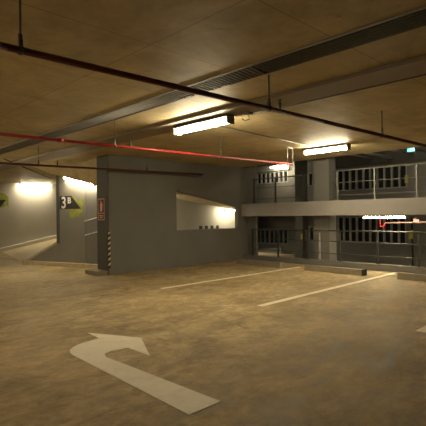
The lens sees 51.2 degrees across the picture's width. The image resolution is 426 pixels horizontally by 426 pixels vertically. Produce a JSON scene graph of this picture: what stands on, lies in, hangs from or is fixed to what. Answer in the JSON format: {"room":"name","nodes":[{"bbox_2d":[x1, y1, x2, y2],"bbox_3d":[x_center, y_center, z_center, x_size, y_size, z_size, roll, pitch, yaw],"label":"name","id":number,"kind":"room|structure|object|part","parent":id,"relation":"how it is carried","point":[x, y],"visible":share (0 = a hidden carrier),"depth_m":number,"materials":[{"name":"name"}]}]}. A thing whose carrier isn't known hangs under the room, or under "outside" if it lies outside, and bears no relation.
{"room":"parking garage","nodes":[
{"label":"parking garage","id":0,"kind":"room"},
{"bbox_2d":[0,183,56,251],"bbox_3d":[-10.687,-0.365,18.341,24.200,4.330,0.200,0,-1,-44],"label":"wall","id":1,"kind":"structure","parent":0,"point":[30,215],"depth_m":20.32,"materials":[{"name":"grey paint"}]},
{"bbox_2d":[0,193,8,207],"bbox_3d":[-9.563,-0.561,19.293,1.340,0.710,0.002,0,-1,-44],"label":"direction sign","id":2,"kind":"object","parent":1,"relation":"attached to","point":[3,197],"visible":1,"depth_m":19.61,"materials":[{"name":"green paint"}]},
{"bbox_2d":[0,235,56,251],"bbox_3d":[-6.757,0.931,21.837,8.300,1.697,0.220,0,-1,-44],"label":"baseboard","id":3,"kind":"structure","parent":1,"relation":"attached to","point":[54,236],"depth_m":20.15,"materials":[{"name":"white concrete"}]},
{"bbox_2d":[2,238,56,260],"bbox_3d":[-4.119,0.836,18.629,8.980,1.983,8.500,0,-1,-44],"label":"floor","id":4,"kind":"structure","parent":0,"point":[22,253],"depth_m":18.32,"materials":[{"name":"concrete"}]},
{"bbox_2d":[30,176,97,263],"bbox_3d":[-4.104,0.075,13.247,4.000,3.030,0.170,-1,0,29],"label":"wall","id":5,"kind":"structure","parent":0,"point":[72,231],"depth_m":13.09,"materials":[{"name":"grey paint"}]},
{"bbox_2d":[26,242,56,259],"bbox_3d":[-5.292,1.213,13.898,1.380,0.670,0.220,-1,0,29],"label":"trim","id":6,"kind":"structure","parent":5,"relation":"attached to","point":[55,243],"depth_m":13.77,"materials":[{"name":"concrete"}]},
{"bbox_2d":[56,175,59,243],"bbox_3d":[-4.657,-0.255,13.526,0.130,2.355,0.150,-1,0,29],"label":"column","id":7,"kind":"structure","parent":5,"relation":"on","point":[57,176],"depth_m":13.45,"materials":[{"name":"grey paint"}]},
{"bbox_2d":[22,260,97,268],"bbox_3d":[-4.441,1.536,13.254,3.553,0.115,0.124,-1,0,28],"label":"trim","id":8,"kind":"structure","parent":5,"relation":"attached to","point":[27,262],"depth_m":13.24,"materials":[{"name":"concrete"}]},
{"bbox_2d":[33,157,96,184],"bbox_3d":[-3.861,-1.004,12.404,2.740,0.910,1.120,-1,0,29],"label":"ceiling","id":9,"kind":"structure","parent":5,"relation":"attached to","point":[89,176],"depth_m":12.46,"materials":[{"name":"concrete"}]},
{"bbox_2d":[60,196,82,218],"bbox_3d":[-4.205,-0.172,13.203,0.960,0.680,0.005,-1,0,28],"label":"sign","id":10,"kind":"object","parent":5,"relation":"attached to","point":[75,207],"visible":1,"depth_m":13.18,"materials":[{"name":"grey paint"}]},
{"bbox_3d":[-4.246,-0.315,13.226,0.870,0.392,0.003,-1,0,28],"label":"panel","id":11,"kind":"part","parent":10,"relation":"part of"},
{"bbox_2d":[63,177,95,185],"bbox_3d":[-3.889,-0.942,12.938,1.225,0.360,0.140,-1,0,29],"label":"ceiling lamp","id":12,"kind":"object","parent":5,"relation":"attached to","point":[63,177],"visible":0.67,"depth_m":12.96,"materials":[{"name":"white plastic"}]},
{"bbox_2d":[96,155,108,274],"bbox_3d":[-2.824,0.047,11.401,0.020,3.030,0.540,0,-1,-44],"label":"wall","id":13,"kind":"structure","parent":0,"point":[102,161],"depth_m":11.36,"materials":[{"name":"grey paint"}]},
{"bbox_2d":[98,198,104,219],"bbox_3d":[-2.871,-0.092,11.428,0.008,0.550,0.330,0,-1,-44],"label":"fire extinguisher sign","id":14,"kind":"object","parent":13,"relation":"attached to","point":[101,202],"visible":1,"depth_m":11.41,"materials":[{"name":"red plastic"}]},
{"bbox_2d":[108,155,176,274],"bbox_3d":[-2.024,0.043,12.170,2.200,3.030,0.550,0,-1,-44],"label":"wall","id":15,"kind":"structure","parent":0,"point":[142,205],"depth_m":11.90,"materials":[{"name":"grey paint"}]},
{"bbox_2d":[108,231,110,267],"bbox_3d":[-2.615,0.923,11.202,0.062,0.930,0.034,0,-1,-44],"label":"guard","id":16,"kind":"object","parent":15,"relation":"attached to","point":[109,248],"visible":1,"depth_m":11.19,"materials":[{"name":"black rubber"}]},
{"bbox_2d":[176,196,234,229],"bbox_3d":[-1.153,0.083,17.096,5.950,3.600,0.150,0,-1,-44],"label":"wall","id":17,"kind":"structure","parent":0,"point":[190,215],"depth_m":17.66,"materials":[{"name":"grey paint"}]},
{"bbox_2d":[176,162,246,266],"bbox_3d":[0.006,0.207,13.913,3.140,3.380,0.150,0,-1,-44],"label":"wall","id":18,"kind":"structure","parent":0,"point":[218,184],"depth_m":13.83,"materials":[{"name":"grey paint"}]},
{"bbox_2d":[176,192,234,208],"bbox_3d":[-0.283,-0.466,15.876,2.204,0.660,6.262,-1,0,3],"label":"trim","id":19,"kind":"structure","parent":18,"relation":"attached to","point":[181,196],"depth_m":15.98,"materials":[{"name":"concrete"}]},
{"bbox_2d":[0,252,425,425],"bbox_3d":[-3.941,1.719,6.944,18.000,0.350,25.500,0,-1,-44],"label":"floor","id":20,"kind":"structure","parent":0,"point":[354,354],"depth_m":4.98,"materials":[{"name":"concrete"}]},
{"bbox_2d":[85,269,107,275],"bbox_3d":[-2.971,1.511,11.329,0.280,0.105,0.640,0,-1,-44],"label":"concrete block","id":21,"kind":"object","parent":20,"relation":"on","point":[96,272],"visible":1,"depth_m":11.17,"materials":[{"name":"concrete"}]},
{"bbox_2d":[70,333,220,414],"bbox_3d":[-0.880,1.489,4.417,0.849,0.003,2.726,0,0,-26],"label":"painted arrow","id":22,"kind":"object","parent":20,"relation":"on","point":[188,401],"visible":1,"depth_m":4.09,"materials":[{"name":"white paint"}]},
{"bbox_2d":[161,267,299,288],"bbox_3d":[0.701,1.515,10.704,4.902,0.003,0.110,0,-1,-45],"label":"parking line","id":23,"kind":"object","parent":20,"relation":"on","point":[294,267],"visible":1,"depth_m":10.29,"materials":[{"name":"beige paint"}]},
{"bbox_2d":[236,259,282,267],"bbox_3d":[1.324,1.452,12.905,0.160,0.146,1.650,0,-1,-44],"label":"wheel stop","id":24,"kind":"object","parent":20,"relation":"on","point":[238,261],"visible":1,"depth_m":12.77,"materials":[{"name":"grey concrete"}]},
{"bbox_2d":[257,272,395,305],"bbox_3d":[2.638,1.481,9.065,0.120,0.003,5.405,-1,-1,44],"label":"parking line","id":25,"kind":"object","parent":20,"relation":"on","point":[347,284],"visible":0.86,"depth_m":8.46,"materials":[{"name":"beige paint"}]},
{"bbox_2d":[304,265,366,275],"bbox_3d":[3.028,1.419,11.148,0.168,0.148,1.665,0,-1,-44],"label":"wheel stop","id":26,"kind":"object","parent":20,"relation":"on","point":[340,270],"visible":1,"depth_m":11.03,"materials":[{"name":"grey concrete"}]},
{"bbox_2d":[397,272,425,281],"bbox_3d":[4.735,1.389,9.387,0.160,0.146,1.650,0,-1,-44],"label":"wheel stop","id":27,"kind":"object","parent":20,"relation":"on","point":[400,275],"visible":1,"depth_m":9.71,"materials":[{"name":"grey concrete"}]},
{"bbox_2d":[416,326,425,332],"bbox_3d":[4.407,1.449,7.327,5.282,0.003,0.120,0,-1,-45],"label":"road marking","id":28,"kind":"object","parent":20,"relation":"on","point":[423,329],"visible":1,"depth_m":5.54,"materials":[{"name":"beige paint"}]},
{"bbox_2d":[0,0,425,184],"bbox_3d":[-4.033,-1.636,6.915,17.850,0.300,25.500,0,-1,-44],"label":"ceiling","id":29,"kind":"structure","parent":0,"point":[181,42],"depth_m":4.93,"materials":[{"name":"concrete"}]},
{"bbox_2d":[3,158,50,178],"bbox_3d":[-5.980,-1.397,14.705,0.032,0.032,6.103,-1,0,-9],"label":"conduit","id":30,"kind":"object","parent":29,"relation":"attached to","point":[3,158],"visible":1,"depth_m":14.31,"materials":[{"name":"metal"}]},
{"bbox_2d":[19,183,51,185],"bbox_3d":[-8.120,-1.311,20.402,1.422,0.128,0.180,0,-1,-44],"label":"ceiling lamp","id":31,"kind":"object","parent":29,"relation":"attached to","point":[19,183],"visible":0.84,"depth_m":20.37,"materials":[{"name":"white plastic"}]},
{"bbox_2d":[0,89,196,154],"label":"ceiling vent","id":32,"kind":"object","parent":29,"relation":"in","point":[174,95],"depth_m":6.98,"materials":[{"name":"metal"}]},
{"bbox_2d":[0,145,203,174],"bbox_3d":[-4.212,-1.216,9.292,10.901,0.503,0.074,0,-1,-44],"label":"pipe","id":33,"kind":"object","parent":29,"relation":"hanging from","point":[3,163],"visible":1,"depth_m":10.49,"materials":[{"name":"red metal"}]},
{"bbox_2d":[0,119,291,164],"bbox_3d":[-2.006,-1.267,6.766,10.551,0.486,0.063,0,-1,-43],"label":"pipe","id":34,"kind":"object","parent":29,"relation":"hanging from","point":[61,140],"visible":1,"depth_m":7.30,"materials":[{"name":"metal"}]},
{"bbox_2d":[173,113,234,135],"bbox_3d":[-0.172,-1.412,7.166,0.200,0.142,1.270,0,-1,-44],"label":"ceiling lamp","id":35,"kind":"object","parent":29,"relation":"attached to","point":[228,118],"visible":1,"depth_m":7.07,"materials":[{"name":"white plastic"}]},
{"bbox_2d":[0,55,425,170],"bbox_3d":[-1.939,-1.483,8.944,0.480,0.065,25.500,0,-1,-44],"label":"beam","id":36,"kind":"structure","parent":29,"relation":"attached to","point":[416,66],"depth_m":5.90,"materials":[{"name":"paint"}]},
{"bbox_2d":[0,0,425,146],"bbox_3d":[0.977,-1.339,5.306,12.803,0.431,0.105,0,-1,-43],"label":"pipe","id":37,"kind":"object","parent":29,"relation":"hanging from","point":[20,49],"visible":1,"depth_m":4.01,"materials":[{"name":"metal"}]},
{"bbox_3d":[-1.366,-1.376,3.155,0.015,0.334,0.015,-1,0,23],"label":"hanger rod","id":38,"kind":"part","parent":37,"relation":"part of","materials":[{"name":"metal"}]},
{"bbox_3d":[0.628,-1.389,4.991,0.015,0.327,0.015,0,0,-22],"label":"hanger rod","id":39,"kind":"part","parent":37,"relation":"part of","materials":[{"name":"metal"}]},
{"bbox_2d":[242,111,252,120],"bbox_3d":[0.507,-1.432,6.623,0.100,0.126,0.144,0,-1,-44],"label":"bracket","id":40,"kind":"object","parent":29,"relation":"attached to","point":[247,113],"visible":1,"depth_m":6.60,"materials":[{"name":"metal"}]},
{"bbox_2d":[219,126,311,146],"bbox_3d":[1.126,-1.519,8.900,0.022,0.022,3.431,-1,-1,41],"label":"conduit","id":41,"kind":"object","parent":29,"relation":"attached to","point":[219,126],"visible":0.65,"depth_m":8.72,"materials":[{"name":"metal"}]},
{"bbox_2d":[285,147,294,166],"bbox_3d":[1.806,-1.308,10.434,0.290,0.439,0.060,0,-1,-44],"label":"bracket","id":42,"kind":"object","parent":29,"relation":"attached to","point":[285,147],"visible":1,"depth_m":10.46,"materials":[{"name":"metal"}]},
{"bbox_2d":[186,5,425,91],"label":"ceiling vent","id":43,"kind":"object","parent":29,"relation":"in","point":[392,26],"depth_m":4.23,"materials":[{"name":"metal"}]},
{"bbox_2d":[303,143,350,154],"bbox_3d":[2.615,-1.467,10.267,0.200,0.142,1.143,0,-1,-44],"label":"ceiling lamp","id":44,"kind":"object","parent":29,"relation":"attached to","point":[347,146],"visible":1,"depth_m":10.21,"materials":[{"name":"white plastic"}]},
{"bbox_2d":[253,74,425,113],"bbox_3d":[3.903,-1.587,3.430,0.034,0.034,9.450,0,-1,-44],"label":"conduit","id":45,"kind":"object","parent":29,"relation":"attached to","point":[423,74],"visible":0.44,"depth_m":5.62,"materials":[{"name":"metal"}]},
{"bbox_2d":[258,247,283,253],"bbox_3d":[2.429,1.855,21.060,0.200,0.530,2.100,0,-1,-44],"label":"trim","id":46,"kind":"structure","parent":0,"point":[271,250],"depth_m":20.58,"materials":[{"name":"grey paint"}]},
{"bbox_2d":[258,252,293,257],"bbox_3d":[-0.058,1.787,15.975,5.950,0.350,2.940,0,-1,-44],"label":"floor","id":47,"kind":"structure","parent":0,"point":[259,253],"depth_m":17.02,"materials":[{"name":"concrete"}]},
{"bbox_2d":[241,197,425,215],"bbox_3d":[8.306,-0.200,11.472,6.100,0.410,14.900,0,-1,-44],"label":"deck","id":48,"kind":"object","parent":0,"point":[391,206],"visible":1,"depth_m":12.06,"materials":[{"name":"grey paint"}]},
{"bbox_2d":[251,174,306,203],"bbox_3d":[1.998,-0.716,13.736,0.100,0.798,2.120,0,-1,-44],"label":"guard railing","id":49,"kind":"object","parent":48,"relation":"on","point":[253,188],"visible":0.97,"depth_m":13.77,"materials":[{"name":"grey metal"}]},
{"bbox_3d":[1.329,-0.693,14.425,0.044,0.760,0.040,0,-1,-44],"label":"post","id":50,"kind":"part","parent":49,"relation":"part of","materials":[{"name":"grey metal"}]},
{"bbox_3d":[1.935,-0.704,13.801,0.044,0.760,0.040,0,-1,-44],"label":"post","id":51,"kind":"part","parent":49,"relation":"part of","materials":[{"name":"grey metal"}]},
{"bbox_3d":[2.001,-0.457,13.735,0.020,0.020,2.120,0,-1,-44],"label":"rail","id":52,"kind":"part","parent":49,"relation":"part of","materials":[{"name":"grey metal"}]},
{"bbox_3d":[1.997,-0.807,13.737,0.020,0.020,2.120,0,-1,-44],"label":"rail","id":53,"kind":"part","parent":49,"relation":"part of","materials":[{"name":"grey metal"}]},
{"bbox_3d":[1.993,-1.097,13.739,0.036,0.036,2.120,0,-1,-44],"label":"rail","id":54,"kind":"part","parent":49,"relation":"part of","materials":[{"name":"grey metal"}]},
{"bbox_3d":[2.666,-0.717,13.047,0.044,0.760,0.040,0,-1,-44],"label":"post","id":55,"kind":"part","parent":49,"relation":"part of","materials":[{"name":"grey metal"}]},
{"bbox_2d":[332,162,425,199],"bbox_3d":[5.955,-0.805,9.656,0.100,0.828,7.550,0,-1,-44],"label":"guard railing","id":56,"kind":"object","parent":48,"relation":"on","point":[415,164],"visible":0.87,"depth_m":11.47,"materials":[{"name":"metal"}]},
{"bbox_3d":[3.432,-0.747,12.258,0.044,0.790,0.040,0,-1,-44],"label":"post","id":57,"kind":"part","parent":56,"relation":"part of","materials":[{"name":"metal"}]},
{"bbox_3d":[4.176,-0.760,11.490,0.044,0.790,0.040,0,-1,-44],"label":"post","id":58,"kind":"part","parent":56,"relation":"part of","materials":[{"name":"metal"}]},
{"bbox_3d":[5.950,-1.201,9.659,0.036,0.036,7.550,0,-1,-44],"label":"rail","id":59,"kind":"part","parent":56,"relation":"part of","materials":[{"name":"metal"}]},
{"bbox_3d":[5.958,-0.531,9.654,0.020,0.020,7.550,0,-1,-44],"label":"rail","id":60,"kind":"part","parent":56,"relation":"part of","materials":[{"name":"metal"}]},
{"bbox_3d":[5.954,-0.881,9.656,0.020,0.020,7.550,0,-1,-44],"label":"rail","id":61,"kind":"part","parent":56,"relation":"part of","materials":[{"name":"metal"}]},
{"bbox_3d":[4.914,-0.774,10.729,0.044,0.790,0.040,0,-1,-44],"label":"post","id":62,"kind":"part","parent":56,"relation":"part of","materials":[{"name":"metal"}]},
{"bbox_2d":[363,215,407,218],"bbox_3d":[4.434,0.097,11.515,0.150,0.094,1.143,0,-1,-44],"label":"ceiling lamp","id":63,"kind":"object","parent":48,"relation":"attached to","point":[379,216],"visible":0.92,"depth_m":11.44,"materials":[{"name":"white plastic"}]},
{"bbox_2d":[379,217,425,226],"bbox_3d":[5.738,0.203,11.177,0.077,0.342,3.222,0,-1,-44],"label":"pipe","id":64,"kind":"object","parent":48,"relation":"hanging from","point":[416,220],"visible":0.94,"depth_m":11.72,"materials":[{"name":"metal"}]},
{"bbox_2d":[257,159,425,266],"bbox_3d":[8.792,-0.157,15.495,0.200,6.470,20.000,0,-1,-44],"label":"wall","id":65,"kind":"structure","parent":0,"point":[264,222],"depth_m":18.16,"materials":[{"name":"grey paint"}]},
{"bbox_2d":[257,170,287,183],"bbox_3d":[2.890,-1.708,21.516,0.160,0.550,1.900,0,-1,-44],"label":"window","id":66,"kind":"structure","parent":65,"relation":"in","point":[277,173],"depth_m":21.56,"materials":[{"name":"metal"}]},
{"bbox_2d":[258,230,287,244],"bbox_3d":[2.870,1.128,21.550,0.160,0.720,1.970,0,-1,-44],"label":"window","id":67,"kind":"structure","parent":65,"relation":"in","point":[266,236],"depth_m":21.59,"materials":[{"name":"metal"}]},
{"bbox_2d":[257,164,290,172],"bbox_3d":[2.621,-2.144,21.597,0.150,0.270,2.700,0,-1,-44],"label":"trim","id":68,"kind":"structure","parent":65,"relation":"attached to","point":[262,168],"depth_m":21.30,"materials":[{"name":"grey paint"}]},
{"bbox_2d":[307,173,312,185],"bbox_3d":[4.327,-1.500,20.036,0.160,0.600,0.500,0,-1,-44],"label":"window","id":69,"kind":"structure","parent":65,"relation":"in","point":[309,175],"depth_m":20.00,"materials":[{"name":"glass"}]},
{"bbox_2d":[308,227,313,239],"bbox_3d":[4.361,0.925,20.012,0.160,0.630,0.520,0,-1,-44],"label":"window","id":70,"kind":"structure","parent":65,"relation":"in","point":[310,233],"depth_m":19.99,"materials":[{"name":"glass"}]},
{"bbox_2d":[337,216,405,243],"bbox_3d":[6.357,0.673,17.953,0.160,1.060,2.900,0,-1,-44],"label":"window","id":71,"kind":"structure","parent":65,"relation":"in","point":[343,223],"depth_m":17.93,"materials":[{"name":"metal"}]},
{"bbox_2d":[338,163,406,190],"bbox_3d":[6.354,-1.402,17.946,0.160,0.910,2.960,0,-1,-44],"label":"window","id":72,"kind":"structure","parent":65,"relation":"in","point":[390,173],"depth_m":17.88,"materials":[{"name":"metal"}]},
{"bbox_2d":[335,147,425,168],"bbox_3d":[10.059,-2.703,13.984,0.070,1.430,16.000,0,-1,-44],"label":"trim","id":73,"kind":"structure","parent":65,"relation":"attached to","point":[346,161],"depth_m":17.57,"materials":[{"name":"grey paint"}]},
{"bbox_2d":[411,217,412,265],"bbox_3d":[7.465,1.626,16.657,0.055,2.950,0.055,0,0,-22],"label":"downpipe","id":74,"kind":"object","parent":65,"relation":"attached to","point":[411,217],"visible":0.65,"depth_m":16.64,"materials":[{"name":"grey metal"}]},
{"bbox_3d":[6.405,-3.505,13.380,6.550,0.250,20.200,0,-1,-44],"label":"ceiling","id":75,"kind":"structure","parent":0,"visible":0},
{"bbox_2d":[350,154,372,158],"bbox_3d":[4.347,-2.737,15.829,5.700,1.205,0.069,0,-1,-44],"label":"pipe","id":76,"kind":"object","parent":75,"relation":"hanging from","point":[364,156],"visible":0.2,"depth_m":17.20,"materials":[{"name":"grey metal"}]},
{"bbox_2d":[364,151,392,158],"bbox_3d":[4.904,-2.710,15.254,5.700,1.279,0.099,0,-1,-44],"label":"pipe","id":77,"kind":"object","parent":75,"relation":"hanging from","point":[372,154],"visible":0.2,"depth_m":16.41,"materials":[{"name":"grey metal"}]},
{"bbox_2d":[389,150,413,154],"bbox_3d":[5.461,-2.748,14.680,5.700,1.225,0.069,0,-1,-44],"label":"pipe","id":78,"kind":"object","parent":75,"relation":"hanging from","point":[398,151],"visible":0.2,"depth_m":15.85,"materials":[{"name":"grey metal"}]},
{"bbox_2d":[407,147,415,152],"bbox_3d":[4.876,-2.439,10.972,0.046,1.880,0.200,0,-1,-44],"label":"exit sign","id":79,"kind":"object","parent":75,"relation":"hanging from","point":[408,149],"visible":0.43,"depth_m":10.94,"materials":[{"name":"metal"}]},
{"bbox_2d":[416,148,425,152],"bbox_3d":[6.018,-2.721,14.106,5.700,1.299,0.099,0,-1,-44],"label":"pipe","id":80,"kind":"object","parent":75,"relation":"hanging from","point":[417,149],"visible":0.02,"depth_m":15.03,"materials":[{"name":"grey metal"}]},
{"bbox_3d":[6.691,3.187,13.397,5.760,0.200,20.000,0,-1,-44],"label":"deck","id":81,"kind":"object","parent":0,"visible":0},
{"bbox_2d":[245,166,257,254],"bbox_3d":[1.283,-0.076,14.836,0.100,6.470,0.450,0,-1,-44],"label":"column","id":82,"kind":"structure","parent":81,"relation":"on","point":[252,221],"depth_m":14.77,"materials":[{"name":"grey paint"}]},
{"bbox_2d":[295,160,307,257],"bbox_3d":[3.361,-0.085,16.894,0.350,6.470,0.330,0,-1,-44],"label":"column","id":83,"kind":"structure","parent":81,"relation":"on","point":[301,222],"depth_m":16.77,"materials":[{"name":"grey paint"}]},
{"bbox_2d":[313,157,336,260],"bbox_3d":[3.300,-0.111,13.129,0.380,6.470,0.510,0,-1,-44],"label":"column","id":84,"kind":"structure","parent":81,"relation":"on","point":[324,179],"depth_m":12.97,"materials":[{"name":"grey paint"}]},
{"bbox_2d":[319,233,320,258],"bbox_3d":[3.126,1.850,13.002,0.118,2.550,0.118,0,-1,-44],"label":"guard","id":85,"kind":"object","parent":84,"relation":"attached to","point":[319,233],"visible":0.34,"depth_m":12.98,"materials":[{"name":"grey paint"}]},
{"bbox_3d":[4.547,2.462,11.331,0.190,1.270,20.000,0,-1,-44],"label":"wall","id":86,"kind":"structure","parent":0,"visible":0},
{"bbox_2d":[244,254,425,273],"bbox_3d":[6.294,1.542,9.490,0.240,0.505,14.900,0,-1,-44],"label":"trim","id":87,"kind":"structure","parent":86,"relation":"on","point":[346,264],"depth_m":12.16,"materials":[{"name":"grey paint"}]},
{"bbox_2d":[251,229,425,266],"bbox_3d":[4.971,0.883,10.837,0.100,0.863,10.660,0,-1,-44],"label":"guard railing","id":88,"kind":"object","parent":87,"relation":"on","point":[419,258],"visible":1,"depth_m":12.32,"materials":[{"name":"grey metal"}]},
{"bbox_3d":[1.302,0.962,14.620,0.044,0.825,0.040,0,-1,-44],"label":"post","id":89,"kind":"part","parent":88,"relation":"part of","materials":[{"name":"grey metal"}]},
{"bbox_3d":[2.033,0.948,13.866,0.044,0.825,0.040,0,-1,-44],"label":"post","id":90,"kind":"part","parent":88,"relation":"part of","materials":[{"name":"grey metal"}]},
{"bbox_3d":[2.764,0.935,13.112,0.044,0.825,0.040,0,-1,-44],"label":"post","id":91,"kind":"part","parent":88,"relation":"part of","materials":[{"name":"grey metal"}]},
{"bbox_3d":[4.973,1.109,10.835,0.020,0.020,10.660,0,-1,-44],"label":"rail","id":92,"kind":"part","parent":88,"relation":"part of","materials":[{"name":"grey paint"}]},
{"bbox_3d":[4.966,0.469,10.840,0.036,0.036,10.660,0,-1,-44],"label":"rail","id":93,"kind":"part","parent":88,"relation":"part of","materials":[{"name":"grey metal"}]},
{"bbox_3d":[4.969,0.769,10.838,0.020,0.020,10.660,0,-1,-44],"label":"rail","id":94,"kind":"part","parent":88,"relation":"part of","materials":[{"name":"grey metal"}]},
{"bbox_3d":[3.516,0.921,12.337,0.044,0.825,0.040,0,-1,-44],"label":"post","id":95,"kind":"part","parent":88,"relation":"part of","materials":[{"name":"grey metal"}]},
{"bbox_3d":[4.274,0.906,11.555,0.044,0.825,0.040,0,-1,-44],"label":"post","id":96,"kind":"part","parent":88,"relation":"part of","materials":[{"name":"grey metal"}]},
{"bbox_3d":[5.005,0.893,10.801,0.044,0.825,0.040,0,-1,-44],"label":"post","id":97,"kind":"part","parent":88,"relation":"part of","materials":[{"name":"grey metal"}]}
]}

